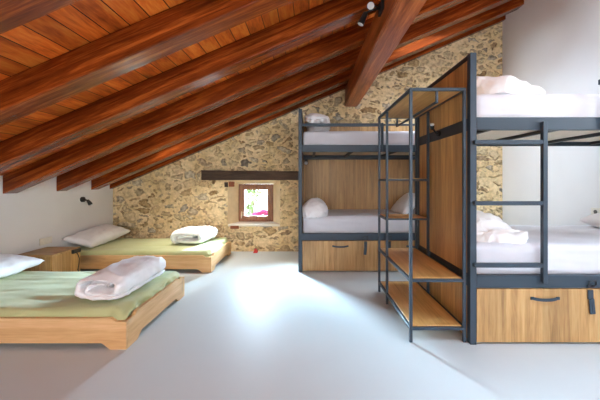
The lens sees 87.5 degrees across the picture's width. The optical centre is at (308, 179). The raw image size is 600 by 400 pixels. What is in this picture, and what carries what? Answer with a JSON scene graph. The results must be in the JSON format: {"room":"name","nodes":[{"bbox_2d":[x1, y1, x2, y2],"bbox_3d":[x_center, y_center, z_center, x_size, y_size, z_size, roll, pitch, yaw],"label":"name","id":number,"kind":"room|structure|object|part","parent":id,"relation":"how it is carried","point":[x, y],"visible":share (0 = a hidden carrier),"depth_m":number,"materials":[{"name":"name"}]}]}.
{"room":"hostel dormitory","nodes":[
{"label":"hostel dormitory","id":0,"kind":"room"},
{"bbox_2d":[0,176,112,254],"bbox_3d":[-3.200,0.542,0.675,0.200,1.175,8.550,0,0,0],"label":"wall","id":1,"kind":"structure","parent":0,"point":[39,211],"depth_m":3.72,"materials":[{"name":"white paint"}]},
{"bbox_2d":[39,236,51,245],"bbox_3d":[-3.093,0.716,3.680,0.012,0.078,0.170,0,0,0],"label":"wall socket","id":2,"kind":"object","parent":1,"relation":"attached to","point":[47,240],"visible":1,"depth_m":3.67,"materials":[{"name":"beige plastic"}]},
{"bbox_2d":[80,197,92,205],"bbox_3d":[-3.062,0.294,4.302,0.064,0.129,0.154,0,0,36],"label":"wall spotlight","id":3,"kind":"object","parent":1,"relation":"attached to","point":[82,199],"visible":1,"depth_m":4.29,"materials":[{"name":"black plastic"}]},
{"bbox_2d":[0,0,464,175],"bbox_3d":[-0.020,-1.425,0.900,6.560,2.932,9.000,0,0,0],"label":"ceiling","id":4,"kind":"structure","parent":0,"point":[77,24],"depth_m":1.85,"materials":[{"name":"brown wood"}]},
{"bbox_2d":[0,0,78,33],"bbox_3d":[-0.020,-1.272,1.262,6.156,2.823,0.165,0,0,0],"label":"rafter","id":5,"kind":"object","parent":4,"relation":"attached to","point":[13,13],"visible":1,"depth_m":1.29,"materials":[{"name":"brown wood"}]},
{"bbox_2d":[0,0,295,126],"bbox_3d":[-0.020,-1.272,1.933,6.156,2.823,0.165,0,0,0],"label":"rafter","id":6,"kind":"object","parent":4,"relation":"attached to","point":[185,24],"visible":1,"depth_m":1.85,"materials":[{"name":"brown wood"}]},
{"bbox_2d":[0,0,380,172],"bbox_3d":[-0.020,-1.272,2.598,6.156,2.823,0.165,0,0,0],"label":"rafter","id":7,"kind":"object","parent":4,"relation":"attached to","point":[331,15],"visible":1,"depth_m":2.52,"materials":[{"name":"brown wood"}]},
{"bbox_2d":[3,0,466,193],"bbox_3d":[-0.020,-1.272,3.248,6.156,2.823,0.165,0,0,0],"label":"rafter","id":8,"kind":"object","parent":4,"relation":"attached to","point":[350,38],"visible":1,"depth_m":3.17,"materials":[{"name":"brown wood"}]},
{"bbox_2d":[56,0,510,190],"bbox_3d":[-0.020,-1.272,3.922,6.156,2.823,0.165,0,0,0],"label":"rafter","id":9,"kind":"object","parent":4,"relation":"attached to","point":[465,10],"visible":1,"depth_m":3.84,"materials":[{"name":"brown wood"}]},
{"bbox_2d":[91,0,523,189],"bbox_3d":[-0.020,-1.272,4.532,6.156,2.823,0.165,0,0,0],"label":"rafter","id":10,"kind":"object","parent":4,"relation":"attached to","point":[508,7],"visible":0.73,"depth_m":4.45,"materials":[{"name":"brown wood"}]},
{"bbox_2d":[110,15,505,188],"bbox_3d":[-0.020,-1.273,4.907,6.156,2.824,0.084,0,0,0],"label":"rafter","id":11,"kind":"object","parent":4,"relation":"attached to","point":[501,19],"visible":0.36,"depth_m":4.87,"materials":[{"name":"brown wood"}]},
{"bbox_2d":[0,251,599,399],"bbox_3d":[-0.020,1.180,0.900,6.560,0.100,9.000,0,0,0],"label":"floor","id":12,"kind":"structure","parent":0,"point":[255,326],"depth_m":2.02,"materials":[{"name":"concrete"}]},
{"bbox_2d":[17,247,79,270],"bbox_3d":[-2.882,0.958,3.480,0.385,0.345,0.400,0,0,0],"label":"box","id":13,"kind":"object","parent":12,"relation":"on","point":[55,258],"visible":0.42,"depth_m":3.39,"materials":[{"name":"brown wood"}]},
{"bbox_3d":[-2.882,0.968,3.290,0.345,0.325,0.020,0,0,0],"label":"panel","id":14,"kind":"part","parent":13,"relation":"part of","materials":[{"name":"brown wood"}]},
{"bbox_3d":[-2.882,0.795,3.480,0.385,0.020,0.400,0,0,0],"label":"panel","id":15,"kind":"part","parent":13,"relation":"part of","materials":[{"name":"brown wood"}]},
{"bbox_3d":[-2.700,0.968,3.480,0.020,0.325,0.400,0,0,0],"label":"panel","id":16,"kind":"part","parent":13,"relation":"part of","materials":[{"name":"brown wood"}]},
{"bbox_2d":[71,248,80,270],"bbox_3d":[-2.672,0.959,3.598,0.034,0.331,0.115,0,0,0],"label":"power adapter","id":17,"kind":"object","parent":13,"relation":"attached to","point":[77,250],"visible":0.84,"depth_m":3.61,"materials":[{"name":"black plastic"}]},
{"bbox_2d":[0,277,184,349],"bbox_3d":[-2.146,1.026,2.572,1.858,0.207,0.975,0,0,0],"label":"bed","id":18,"kind":"object","parent":12,"relation":"on","point":[114,334],"visible":0.48,"depth_m":2.08,"materials":[{"name":"brown wood"}]},
{"bbox_2d":[0,270,179,319],"bbox_3d":[-2.140,0.950,2.572,1.816,0.174,0.934,0,0,0],"label":"mattress","id":19,"kind":"object","parent":18,"relation":"on","point":[24,293],"visible":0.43,"depth_m":2.33,"materials":[{"name":"green fabric"}]},
{"bbox_2d":[0,253,43,277],"bbox_3d":[-2.835,0.775,2.740,0.458,0.194,0.700,0,0,0],"label":"pillow","id":20,"kind":"object","parent":19,"relation":"on","point":[10,264],"visible":1,"depth_m":2.85,"materials":[{"name":"fabric"}]},
{"bbox_2d":[74,256,164,300],"bbox_3d":[-1.475,0.765,2.522,0.369,0.205,0.682,0,0,3],"label":"duvet","id":21,"kind":"object","parent":19,"relation":"on","point":[118,280],"visible":1,"depth_m":2.29,"materials":[{"name":"white fabric"}]},
{"bbox_2d":[80,242,230,272],"bbox_3d":[-2.135,1.026,4.310,1.880,0.207,0.980,0,0,0],"label":"bed","id":22,"kind":"object","parent":12,"relation":"on","point":[204,264],"visible":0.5,"depth_m":3.82,"materials":[{"name":"brown wood"}]},
{"bbox_2d":[80,237,227,256],"bbox_3d":[-2.130,0.951,4.310,1.838,0.172,0.938,0,0,0],"label":"mattress","id":23,"kind":"object","parent":22,"relation":"on","point":[119,246],"visible":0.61,"depth_m":4.04,"materials":[{"name":"green fabric"}]},
{"bbox_2d":[61,224,129,247],"bbox_3d":[-2.895,0.758,4.330,0.369,0.229,0.864,0,0,1],"label":"pillow","id":24,"kind":"object","parent":23,"relation":"on","point":[101,234],"visible":1,"depth_m":4.15,"materials":[{"name":"fabric"}]},
{"bbox_2d":[170,225,216,243],"bbox_3d":[-1.614,0.762,4.422,0.496,0.212,0.564,0,0,7],"label":"duvet","id":25,"kind":"object","parent":23,"relation":"on","point":[201,233],"visible":1,"depth_m":4.20,"materials":[{"name":"white fabric"}]},
{"bbox_2d":[298,109,414,271],"bbox_3d":[0.840,0.128,4.354,1.940,2.005,1.092,0,0,0],"label":"bunk bed","id":26,"kind":"object","parent":12,"relation":"on","point":[342,176],"visible":0.52,"depth_m":4.55,"materials":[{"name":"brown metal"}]},
{"bbox_3d":[-0.107,0.128,3.862,0.045,2.005,0.045,0,0,0],"label":"post","id":27,"kind":"part","parent":26,"relation":"part of","materials":[{"name":"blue metal"}]},
{"bbox_3d":[-0.104,0.155,4.370,0.022,1.000,0.970,0,0,0],"label":"panel","id":28,"kind":"part","parent":26,"relation":"part of","materials":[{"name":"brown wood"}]},
{"bbox_3d":[-0.107,0.128,4.878,0.045,2.005,0.045,0,0,0],"label":"post","id":29,"kind":"part","parent":26,"relation":"part of","materials":[{"name":"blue metal"}]},
{"bbox_3d":[0.379,0.932,4.243,0.919,0.368,0.794,0,0,0],"label":"drawer","id":30,"kind":"part","parent":26,"relation":"part of","materials":[{"name":"brown wood"}]},
{"bbox_3d":[0.385,0.816,3.836,0.200,0.027,0.021,0,0,0],"label":"handle","id":31,"kind":"part","parent":26,"relation":"part of","materials":[{"name":"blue metal"}]},
{"bbox_3d":[0.412,-0.521,3.844,0.995,0.352,0.060,0,0,0],"label":"guard rail","id":32,"kind":"part","parent":26,"relation":"part of","materials":[{"name":"blue metal"}]},
{"bbox_3d":[0.840,-0.388,3.862,1.850,0.086,0.040,0,0,0],"label":"rail","id":33,"kind":"part","parent":26,"relation":"part of","materials":[{"name":"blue metal"}]},
{"bbox_3d":[0.840,0.699,3.862,1.850,0.087,0.040,0,0,0],"label":"rail","id":34,"kind":"part","parent":26,"relation":"part of","materials":[{"name":"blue metal"}]},
{"bbox_2d":[303,209,414,232],"bbox_3d":[0.840,0.564,4.370,1.841,0.234,0.974,0,0,0],"label":"mattress","id":35,"kind":"object","parent":26,"relation":"on","point":[337,220],"visible":0.5,"depth_m":3.89,"materials":[{"name":"white fabric"}]},
{"bbox_2d":[302,198,327,217],"bbox_3d":[0.070,0.345,4.091,0.360,0.234,0.545,0,0,0],"label":"duvet","id":36,"kind":"object","parent":35,"relation":"on","point":[313,207],"visible":1,"depth_m":3.87,"materials":[{"name":"white fabric"}]},
{"bbox_2d":[390,193,414,213],"bbox_3d":[1.331,0.318,4.280,0.293,0.279,0.644,0,0,-1],"label":"pillow","id":37,"kind":"object","parent":35,"relation":"on","point":[401,206],"visible":0.63,"depth_m":4.14,"materials":[{"name":"fabric"}]},
{"bbox_2d":[303,131,414,144],"bbox_3d":[0.840,-0.512,4.370,1.840,0.211,0.975,0,0,0],"label":"mattress","id":38,"kind":"object","parent":26,"relation":"on","point":[309,137],"visible":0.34,"depth_m":3.89,"materials":[{"name":"white fabric"}]},
{"bbox_2d":[305,113,330,130],"bbox_3d":[0.119,-0.748,4.263,0.362,0.272,0.592,0,0,0],"label":"duvet","id":39,"kind":"object","parent":38,"relation":"on","point":[312,117],"visible":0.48,"depth_m":4.02,"materials":[{"name":"white fabric"}]},
{"bbox_3d":[0.840,-0.388,4.878,1.850,0.086,0.040,0,0,0],"label":"rail","id":40,"kind":"part","parent":26,"relation":"part of","materials":[{"name":"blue metal"}]},
{"bbox_3d":[0.840,-0.635,4.871,1.850,0.409,0.022,0,0,0],"label":"panel","id":41,"kind":"part","parent":26,"relation":"part of","materials":[{"name":"brown wood"}]},
{"bbox_3d":[0.840,0.155,4.871,1.850,1.000,0.022,0,0,0],"label":"panel","id":42,"kind":"part","parent":26,"relation":"part of","materials":[{"name":"brown wood"}]},
{"bbox_3d":[0.840,0.930,4.871,1.850,0.376,0.022,0,0,0],"label":"panel","id":43,"kind":"part","parent":26,"relation":"part of","materials":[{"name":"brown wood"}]},
{"bbox_3d":[1.302,0.932,4.243,0.919,0.368,0.794,0,0,0],"label":"drawer","id":44,"kind":"part","parent":26,"relation":"part of","materials":[{"name":"brown wood"}]},
{"bbox_2d":[378,88,465,341],"bbox_3d":[0.897,0.244,2.675,0.394,1.772,1.000,0,0,0],"label":"shelf unit","id":45,"kind":"object","parent":12,"relation":"on","point":[419,310],"visible":1,"depth_m":2.52,"materials":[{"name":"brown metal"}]},
{"bbox_3d":[0.711,0.255,3.164,0.021,1.750,0.021,0,0,0],"label":"post","id":46,"kind":"part","parent":45,"relation":"part of","materials":[{"name":"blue metal"}]},
{"bbox_3d":[0.711,0.255,2.850,0.021,1.750,0.021,0,0,0],"label":"post","id":47,"kind":"part","parent":45,"relation":"part of","materials":[{"name":"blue metal"}]},
{"bbox_3d":[0.897,0.358,3.007,0.394,0.021,0.335,0,0,0],"label":"shelf frame","id":48,"kind":"part","parent":45,"relation":"part of","materials":[{"name":"blue metal"}]},
{"bbox_3d":[0.897,0.001,3.007,0.394,0.021,0.335,0,0,0],"label":"shelf frame","id":49,"kind":"part","parent":45,"relation":"part of","materials":[{"name":"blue metal"}]},
{"bbox_3d":[0.711,0.255,2.186,0.021,1.750,0.021,0,0,0],"label":"post","id":50,"kind":"part","parent":45,"relation":"part of","materials":[{"name":"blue metal"}]},
{"bbox_3d":[1.083,0.255,3.164,0.021,1.750,0.021,0,0,0],"label":"post","id":51,"kind":"part","parent":45,"relation":"part of","materials":[{"name":"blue metal"}]},
{"bbox_3d":[0.892,-0.578,2.675,0.016,0.084,0.995,0,0,0],"label":"hanging rail","id":52,"kind":"part","parent":45,"relation":"part of","materials":[{"name":"blue metal"}]},
{"bbox_3d":[0.897,1.036,2.675,0.394,0.021,1.000,0,0,0],"label":"shelf frame","id":53,"kind":"part","parent":45,"relation":"part of","materials":[{"name":"brown wood"}]},
{"bbox_3d":[0.897,0.701,2.675,0.394,0.021,1.000,0,0,0],"label":"shelf frame","id":54,"kind":"part","parent":45,"relation":"part of","materials":[{"name":"blue metal"}]},
{"bbox_3d":[0.897,-0.631,2.675,0.394,0.021,1.000,0,0,0],"label":"shelf frame","id":55,"kind":"part","parent":45,"relation":"part of","materials":[{"name":"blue metal"}]},
{"bbox_3d":[1.083,0.255,2.850,0.021,1.750,0.021,0,0,0],"label":"post","id":56,"kind":"part","parent":45,"relation":"part of","materials":[{"name":"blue metal"}]},
{"bbox_3d":[1.083,0.255,2.186,0.021,1.750,0.021,0,0,0],"label":"post","id":57,"kind":"part","parent":45,"relation":"part of","materials":[{"name":"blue metal"}]},
{"bbox_2d":[417,52,599,344],"bbox_3d":[2.075,0.128,2.659,1.940,2.005,1.092,0,0,0],"label":"bunk bed","id":58,"kind":"object","parent":12,"relation":"on","point":[542,307],"visible":0.88,"depth_m":2.15,"materials":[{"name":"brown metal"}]},
{"bbox_3d":[1.127,0.128,3.183,0.045,2.005,0.045,0,0,0],"label":"post","id":59,"kind":"part","parent":58,"relation":"part of","materials":[{"name":"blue metal"}]},
{"bbox_2d":[430,123,440,136],"bbox_3d":[1.060,-0.423,2.637,0.120,0.107,0.053,0,0,-28],"label":"reading lamp","id":60,"kind":"object","parent":58,"relation":"attached to","point":[432,126],"visible":1,"depth_m":2.63,"materials":[{"name":"black plastic"}]},
{"bbox_3d":[1.128,-0.388,2.675,0.040,0.086,0.970,0,0,0],"label":"rail","id":61,"kind":"part","parent":58,"relation":"part of","materials":[{"name":"metal"}]},
{"bbox_3d":[1.128,0.699,2.675,0.040,0.087,0.970,0,0,0],"label":"rail","id":62,"kind":"part","parent":58,"relation":"part of","materials":[{"name":"metal"}]},
{"bbox_3d":[1.126,-0.635,2.675,0.022,0.409,0.970,0,0,0],"label":"panel","id":63,"kind":"part","parent":58,"relation":"part of","materials":[{"name":"brown wood"}]},
{"bbox_3d":[1.126,0.155,2.675,0.022,1.000,0.970,0,0,0],"label":"panel","id":64,"kind":"part","parent":58,"relation":"part of","materials":[{"name":"brown wood"}]},
{"bbox_3d":[1.126,0.930,2.675,0.022,0.376,0.970,0,0,0],"label":"panel","id":65,"kind":"part","parent":58,"relation":"part of","materials":[{"name":"brown wood"}]},
{"bbox_3d":[1.127,0.128,2.167,0.045,2.005,0.045,0,0,0],"label":"post","id":66,"kind":"part","parent":58,"relation":"part of","materials":[{"name":"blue metal"}]},
{"bbox_2d":[477,225,599,273],"bbox_3d":[2.075,0.564,2.675,1.840,0.234,0.975,0,0,0],"label":"mattress","id":67,"kind":"object","parent":58,"relation":"on","point":[572,249],"visible":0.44,"depth_m":2.19,"materials":[{"name":"white fabric"}]},
{"bbox_2d":[477,210,526,244],"bbox_3d":[1.419,0.346,2.595,0.501,0.216,0.815,0,0,0],"label":"duvet","id":68,"kind":"object","parent":67,"relation":"on","point":[490,229],"visible":0.54,"depth_m":2.27,"materials":[{"name":"white fabric"}]},
{"bbox_2d":[579,213,599,226],"bbox_3d":[2.800,0.364,2.750,0.356,0.182,0.600,0,0,0],"label":"pillow","id":69,"kind":"object","parent":67,"relation":"on","point":[594,219],"visible":1,"depth_m":2.92,"materials":[{"name":"fabric"}]},
{"bbox_2d":[477,93,599,116],"bbox_3d":[2.075,-0.512,2.675,1.840,0.211,0.974,0,0,0],"label":"mattress","id":70,"kind":"object","parent":58,"relation":"on","point":[488,105],"visible":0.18,"depth_m":2.19,"materials":[{"name":"white fabric"}]},
{"bbox_2d":[477,74,548,93],"bbox_3d":[1.480,-0.715,2.620,0.621,0.210,0.859,0,0,0],"label":"duvet","id":71,"kind":"object","parent":70,"relation":"on","point":[491,83],"visible":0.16,"depth_m":2.23,"materials":[{"name":"white fabric"}]},
{"bbox_3d":[2.075,-0.388,3.183,1.850,0.086,0.040,0,0,0],"label":"rail","id":72,"kind":"part","parent":58,"relation":"part of","materials":[{"name":"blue metal"}]},
{"bbox_3d":[2.075,-0.388,2.167,1.850,0.086,0.040,0,0,0],"label":"rail","id":73,"kind":"part","parent":58,"relation":"part of","materials":[{"name":"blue metal"}]},
{"bbox_3d":[2.075,0.699,2.167,1.850,0.087,0.040,0,0,0],"label":"rail","id":74,"kind":"part","parent":58,"relation":"part of","materials":[{"name":"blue metal"}]},
{"bbox_3d":[1.613,0.932,2.548,0.919,0.368,0.794,0,0,0],"label":"drawer","id":75,"kind":"part","parent":58,"relation":"part of","materials":[{"name":"brown wood"}]},
{"bbox_3d":[1.620,0.816,2.141,0.200,0.027,0.021,0,0,0],"label":"handle","id":76,"kind":"part","parent":58,"relation":"part of","materials":[{"name":"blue metal"}]},
{"bbox_2d":[113,22,501,250],"bbox_3d":[-0.020,-0.788,5.175,6.160,3.836,0.450,0,0,0],"label":"wall","id":77,"kind":"structure","parent":0,"point":[158,203],"depth_m":4.95,"materials":[{"name":"stone"}]},
{"bbox_2d":[201,170,297,179],"bbox_3d":[-0.830,-0.074,4.931,1.720,0.157,0.035,0,0,0],"label":"lintel beam","id":78,"kind":"structure","parent":77,"relation":"attached to","point":[205,174],"depth_m":4.92,"materials":[{"name":"brown wood"}]},
{"bbox_2d":[228,222,279,225],"bbox_3d":[-0.868,0.710,5.039,0.815,0.050,0.202,0,0,0],"label":"trim","id":79,"kind":"structure","parent":77,"relation":"attached to","point":[235,223],"depth_m":4.94,"materials":[{"name":"paint"}]},
{"bbox_2d":[228,180,279,223],"bbox_3d":[-0.870,0.355,5.175,0.830,0.700,0.450,0,0,0],"label":"trim","id":80,"kind":"structure","parent":77,"relation":"attached to","point":[233,192],"depth_m":5.05,"materials":[{"name":"paint"}]},
{"bbox_2d":[239,184,272,220],"bbox_3d":[-0.873,0.375,5.160,0.571,0.616,0.130,0,0,0],"label":"window","id":81,"kind":"structure","parent":77,"relation":"in","point":[242,187],"depth_m":5.14,"materials":[{"name":"brown wood"}]},
{"bbox_2d":[345,0,426,106],"bbox_3d":[0.667,-1.336,0.775,0.200,0.353,8.347,0,0,0],"label":"beam","id":82,"kind":"structure","parent":77,"relation":"attached to","point":[385,32],"depth_m":2.75,"materials":[{"name":"brown wood"}]},
{"bbox_2d":[358,0,383,25],"bbox_3d":[0.471,-1.283,2.415,0.189,0.174,0.130,0,0,0],"label":"ceiling spotlight","id":83,"kind":"object","parent":82,"relation":"attached to","point":[370,6],"visible":1,"depth_m":2.40,"materials":[{"name":"black plastic"}]},
{"bbox_2d":[502,0,599,225],"bbox_3d":[3.160,-0.828,0.675,0.200,3.916,8.550,0,0,0],"label":"wall","id":84,"kind":"structure","parent":0,"point":[553,46],"depth_m":3.90,"materials":[{"name":"white paint"}]},
{"bbox_2d":[591,208,599,214],"bbox_3d":[3.053,0.336,3.330,0.012,0.078,0.110,0,0,0],"label":"wall socket","id":85,"kind":"object","parent":84,"relation":"attached to","point":[593,210],"visible":0.88,"depth_m":3.33,"materials":[{"name":"beige plastic"}]},
{"label":"outside","id":86,"kind":"structure","parent":0,"visible":0},
{"bbox_2d":[245,197,267,214],"bbox_3d":[-1.000,1.230,13.705,16.000,0.100,16.590,0,0,0],"label":"ground","id":87,"kind":"structure","parent":86,"point":[262,204],"depth_m":15.72,"materials":[{"name":"white"}]},
{"bbox_2d":[245,192,260,214],"bbox_3d":[-1.238,0.695,6.598,0.610,1.124,0.435,0,0,-14],"label":"shrub","id":88,"kind":"object","parent":87,"relation":"on","point":[250,208],"visible":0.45,"depth_m":6.56,"materials":[{"name":"green plant"}]},
{"bbox_3d":[-1.193,0.756,6.605,0.230,0.852,0.230,0,0,0],"label":"stem","id":89,"kind":"part","parent":88,"relation":"part of","materials":[{"name":"green plant"}]},
{"bbox_2d":[246,190,264,199],"bbox_3d":[-1.827,-0.345,6.925,1.668,3.055,1.651,0,0,30],"label":"tree","id":90,"kind":"object","parent":87,"relation":"on","point":[247,191],"visible":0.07,"depth_m":6.89,"materials":[{"name":"green plant"}]},
{"bbox_2d":[252,209,267,214],"bbox_3d":[-0.926,0.862,5.884,0.766,0.643,0.496,0,0,0],"label":"flowering bush","id":91,"kind":"object","parent":87,"relation":"on","point":[264,211],"visible":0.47,"depth_m":5.82,"materials":[{"name":"pink plant"}]}
]}

